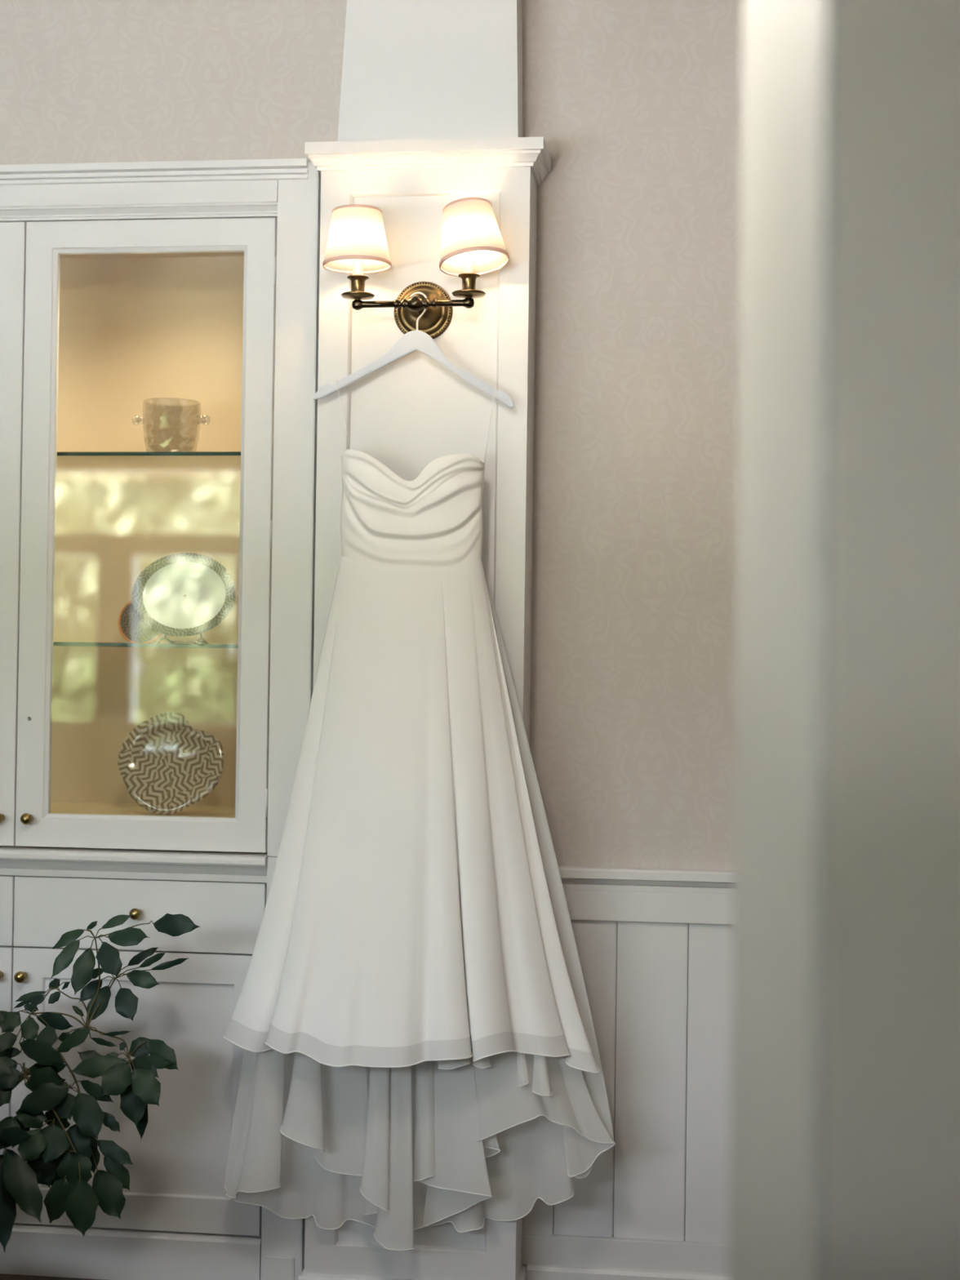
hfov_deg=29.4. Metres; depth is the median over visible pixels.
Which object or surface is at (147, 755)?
platter
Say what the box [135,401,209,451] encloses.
crystal bowl
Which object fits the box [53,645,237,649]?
shelf
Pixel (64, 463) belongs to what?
shelf
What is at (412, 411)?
pilaster
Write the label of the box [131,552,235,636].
oval platter
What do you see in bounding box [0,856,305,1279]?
base cabinet
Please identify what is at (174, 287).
display cabinet
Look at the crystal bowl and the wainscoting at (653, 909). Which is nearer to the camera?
the wainscoting at (653, 909)
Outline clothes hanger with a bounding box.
[313,291,514,407]
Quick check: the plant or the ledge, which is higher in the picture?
the ledge
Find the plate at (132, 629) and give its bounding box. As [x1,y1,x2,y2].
[118,600,161,643]
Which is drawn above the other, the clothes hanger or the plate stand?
the clothes hanger
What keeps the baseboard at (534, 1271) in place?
attached to the wall
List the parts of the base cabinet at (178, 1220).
knob, drawer, door, knob, knob, door, door panel, drawer, casing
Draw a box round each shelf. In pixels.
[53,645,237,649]
[56,455,240,471]
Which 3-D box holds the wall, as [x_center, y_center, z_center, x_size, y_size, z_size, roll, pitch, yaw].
[0.689,-0.199,4.171,4.880,3.350,0.120,1,-1,7]
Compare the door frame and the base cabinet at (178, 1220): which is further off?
the base cabinet at (178, 1220)
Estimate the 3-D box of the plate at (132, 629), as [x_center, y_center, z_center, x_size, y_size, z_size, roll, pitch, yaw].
[-0.824,-0.046,4.465,0.122,0.119,0.041,1,-1,7]
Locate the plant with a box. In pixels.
[0,913,199,1253]
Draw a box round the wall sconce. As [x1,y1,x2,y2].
[322,197,509,338]
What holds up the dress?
hanging from the clothes hanger
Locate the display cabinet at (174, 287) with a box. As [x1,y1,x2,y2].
[0,158,320,856]
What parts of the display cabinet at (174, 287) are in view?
knob, door, knob, head moulding, crown moulding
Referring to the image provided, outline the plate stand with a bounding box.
[157,633,208,644]
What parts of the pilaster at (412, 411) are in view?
moulding, recessed panel, cap moulding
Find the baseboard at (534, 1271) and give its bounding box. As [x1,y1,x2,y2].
[526,1263,728,1279]
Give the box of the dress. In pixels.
[222,380,615,1250]
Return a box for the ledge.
[0,845,268,882]
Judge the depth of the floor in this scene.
4.16 m
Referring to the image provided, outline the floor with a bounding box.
[0,1273,104,1279]
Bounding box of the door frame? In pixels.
[728,0,959,1279]
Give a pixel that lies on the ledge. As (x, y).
(17, 860)
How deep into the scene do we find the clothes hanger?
4.01 m
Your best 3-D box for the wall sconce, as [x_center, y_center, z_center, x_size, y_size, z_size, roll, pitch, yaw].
[-0.138,-0.810,3.985,0.408,0.285,0.186,1,-1,7]
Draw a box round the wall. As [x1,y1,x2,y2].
[0,0,743,1240]
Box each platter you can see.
[117,711,223,815]
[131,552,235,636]

